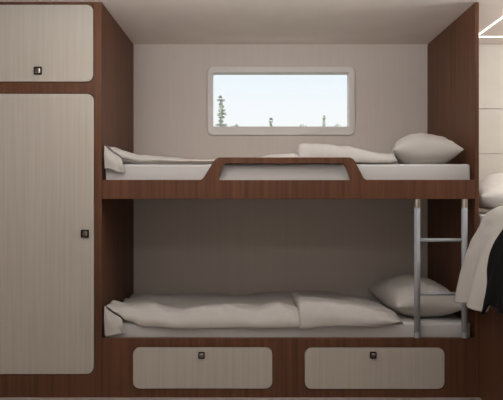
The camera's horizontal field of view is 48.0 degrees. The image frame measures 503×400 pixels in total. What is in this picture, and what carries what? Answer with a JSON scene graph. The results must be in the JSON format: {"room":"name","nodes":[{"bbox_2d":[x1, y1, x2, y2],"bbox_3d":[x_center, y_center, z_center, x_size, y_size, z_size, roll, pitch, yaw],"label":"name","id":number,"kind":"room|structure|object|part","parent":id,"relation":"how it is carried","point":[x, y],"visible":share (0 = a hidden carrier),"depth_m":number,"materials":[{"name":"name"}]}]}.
{"room":"camper van interior","nodes":[
{"label":"camper van interior","id":0,"kind":"room"},
{"bbox_2d":[0,397,481,399],"bbox_3d":[0.375,1.038,1.525,4.750,0.050,4.450,0,0,0],"label":"floor","id":1,"kind":"structure","parent":0,"point":[1,398],"depth_m":2.89,"materials":[{"name":"plastic"}]},
{"bbox_2d":[0,2,133,396],"bbox_3d":[-1.335,-0.001,3.287,1.131,2.028,0.803,0,0,0],"label":"wardrobe","id":2,"kind":"object","parent":1,"relation":"on","point":[67,68],"visible":1,"depth_m":2.90,"materials":[{"name":"brown wood"}]},
{"bbox_3d":[-1.256,-0.804,2.909,0.888,0.395,0.023,0,0,0],"label":"door","id":3,"kind":"part","parent":2,"relation":"part of","materials":[{"name":"laminate"}]},
{"bbox_3d":[-1.254,0.174,2.909,0.892,1.437,0.023,0,0,0],"label":"door","id":4,"kind":"part","parent":2,"relation":"part of","materials":[{"name":"laminate"}]},
{"bbox_2d":[102,337,474,396],"bbox_3d":[0.189,0.861,3.287,1.914,0.304,0.803,0,0,0],"label":"base drawers","id":5,"kind":"object","parent":1,"relation":"on","point":[131,366],"visible":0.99,"depth_m":2.90,"materials":[{"name":"brown wood"}]},
{"bbox_3d":[-0.250,0.862,2.909,0.715,0.210,0.023,0,0,0],"label":"flap door","id":6,"kind":"part","parent":5,"relation":"part of","materials":[{"name":"laminate"}]},
{"bbox_2d":[106,298,469,336],"bbox_3d":[0.190,0.696,3.309,1.900,0.115,0.750,0,0,0],"label":"mattress","id":7,"kind":"object","parent":5,"relation":"on","point":[449,325],"visible":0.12,"depth_m":2.93,"materials":[{"name":"white fabric"}]},
{"bbox_2d":[104,290,402,335],"bbox_3d":[0.018,0.616,3.276,1.552,0.171,0.764,0,0,0],"label":"duvet","id":8,"kind":"object","parent":7,"relation":"on","point":[308,309],"visible":1,"depth_m":2.94,"materials":[{"name":"fabric"}]},
{"bbox_2d":[368,274,460,316],"bbox_3d":[0.940,0.538,3.285,0.380,0.196,0.660,0,0,-2],"label":"pillow","id":9,"kind":"object","parent":7,"relation":"on","point":[397,292],"visible":0.89,"depth_m":3.05,"materials":[{"name":"fabric"}]},
{"bbox_3d":[0.632,0.864,2.909,0.717,0.211,0.023,0,0,0],"label":"flap door","id":10,"kind":"part","parent":5,"relation":"part of","materials":[{"name":"laminate"}]},
{"bbox_2d":[414,199,467,337],"bbox_3d":[0.975,0.352,2.912,0.277,0.714,0.033,0,0,0],"label":"ladder","id":11,"kind":"object","parent":5,"relation":"on","point":[417,202],"visible":0.99,"depth_m":2.90,"materials":[{"name":"silver metal"}]},
{"bbox_2d":[427,2,478,396],"bbox_3d":[1.157,-0.001,3.294,0.020,2.028,0.788,0,0,0],"label":"end panel","id":12,"kind":"object","parent":1,"relation":"on","point":[452,55],"visible":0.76,"depth_m":3.21,"materials":[{"name":"brown wood"}]},
{"bbox_2d":[479,305,502,399],"bbox_3d":[1.885,0.633,2.655,1.431,0.760,2.010,0,0,0],"label":"bed base","id":13,"kind":"object","parent":1,"relation":"on","point":[491,322],"visible":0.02,"depth_m":2.75,"materials":[{"name":"brown wood"}]},
{"bbox_2d":[479,212,487,224],"bbox_3d":[1.889,0.164,2.665,1.423,0.174,1.990,0,0,0],"label":"mattress","id":14,"kind":"object","parent":13,"relation":"on","point":[481,214],"visible":0.06,"depth_m":2.92,"materials":[{"name":"white fabric"}]},
{"bbox_2d":[454,206,502,311],"bbox_3d":[1.719,0.264,2.275,1.454,0.500,1.148,0,0,0],"label":"bedspread","id":15,"kind":"object","parent":14,"relation":"on","point":[472,281],"visible":0.81,"depth_m":2.70,"materials":[{"name":"fabric"}]},
{"bbox_2d":[481,229,502,314],"bbox_3d":[1.709,0.246,2.223,1.475,0.513,0.645,0,0,0],"label":"throw blanket","id":16,"kind":"object","parent":15,"relation":"on","point":[494,288],"visible":1,"depth_m":2.40,"materials":[{"name":"black fabric"}]},
{"bbox_2d":[479,173,502,209],"bbox_3d":[1.600,-0.050,3.300,0.740,0.222,0.539,0,0,0],"label":"pillow","id":17,"kind":"object","parent":14,"relation":"on","point":[490,186],"visible":0.48,"depth_m":3.10,"materials":[{"name":"fabric"}]},
{"bbox_2d":[0,0,502,43],"bbox_3d":[0.375,-1.042,1.525,4.750,0.050,4.450,0,0,0],"label":"ceiling","id":18,"kind":"structure","parent":0,"point":[142,21],"depth_m":3.20,"materials":[{"name":"beige paint"}]},
{"bbox_2d":[479,17,502,36],"bbox_3d":[1.946,-1.015,2.662,1.109,0.004,1.724,0,0,0],"label":"recessed light","id":19,"kind":"object","parent":18,"relation":"in","point":[501,17],"visible":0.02,"depth_m":3.40,"materials":[{"name":"white"}]},
{"bbox_2d":[134,44,502,297],"bbox_3d":[0.375,-0.002,3.720,4.750,2.030,0.060,0,0,0],"label":"wall","id":20,"kind":"structure","parent":0,"point":[183,246],"depth_m":3.69,"materials":[{"name":"beige paint"}]},
{"bbox_2d":[207,67,354,134],"bbox_3d":[0.193,-0.645,3.712,0.962,0.448,0.072,0,0,0],"label":"window","id":21,"kind":"structure","parent":20,"relation":"in","point":[349,129],"depth_m":3.68,"materials":[{"name":"white plastic"}]},
{"bbox_2d":[102,157,474,198],"bbox_3d":[0.189,-0.112,3.294,1.914,0.214,0.788,0,0,0],"label":"bunk","id":22,"kind":"object","parent":20,"relation":"attached to","point":[210,186],"visible":1,"depth_m":2.90,"materials":[{"name":"brown wood"}]},
{"bbox_2d":[106,164,469,179],"bbox_3d":[0.190,-0.130,3.309,1.900,0.115,0.750,0,0,0],"label":"mattress","id":23,"kind":"object","parent":22,"relation":"on","point":[132,171],"visible":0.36,"depth_m":2.93,"materials":[{"name":"white fabric"}]},
{"bbox_2d":[104,143,398,171],"bbox_3d":[0.007,-0.222,3.276,1.530,0.161,0.764,0,0,0],"label":"duvet","id":24,"kind":"object","parent":23,"relation":"on","point":[114,158],"visible":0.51,"depth_m":2.94,"materials":[{"name":"fabric"}]},
{"bbox_2d":[390,133,463,163],"bbox_3d":[0.946,-0.283,3.200,0.366,0.187,0.460,0,0,4],"label":"pillow","id":25,"kind":"object","parent":23,"relation":"on","point":[418,148],"visible":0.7,"depth_m":3.00,"materials":[{"name":"fabric"}]},
{"bbox_2d":[479,45,502,211],"bbox_3d":[1.935,-0.399,3.687,1.530,1.224,0.005,0,0,0],"label":"headboard","id":26,"kind":"object","parent":20,"relation":"attached to","point":[490,56],"visible":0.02,"depth_m":3.68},
{"bbox_3d":[1.935,-0.804,3.687,1.530,0.414,0.005,0,0,0],"label":"panel","id":27,"kind":"part","parent":26,"relation":"part of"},
{"bbox_3d":[1.935,-0.445,3.687,1.530,0.286,0.005,0,0,0],"label":"panel","id":28,"kind":"part","parent":26,"relation":"part of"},
{"bbox_3d":[1.935,-0.043,3.687,1.530,0.511,0.005,0,0,0],"label":"panel","id":29,"kind":"part","parent":26,"relation":"part of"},
{"label":"outside","id":30,"kind":"structure","parent":0,"visible":0},
{"bbox_3d":[0.000,1.709,64.900,120.000,0.244,120.000,0,0,0],"label":"ground","id":31,"kind":"structure","parent":30,"visible":0},
{"bbox_2d":[215,95,227,125],"bbox_3d":[-1.061,-0.975,20.011,0.816,5.476,0.914,0,0,-36],"label":"conifer tree","id":32,"kind":"object","parent":31,"relation":"on","point":[221,110],"visible":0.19,"depth_m":19.96,"materials":[{"name":"green plant"}]}
]}

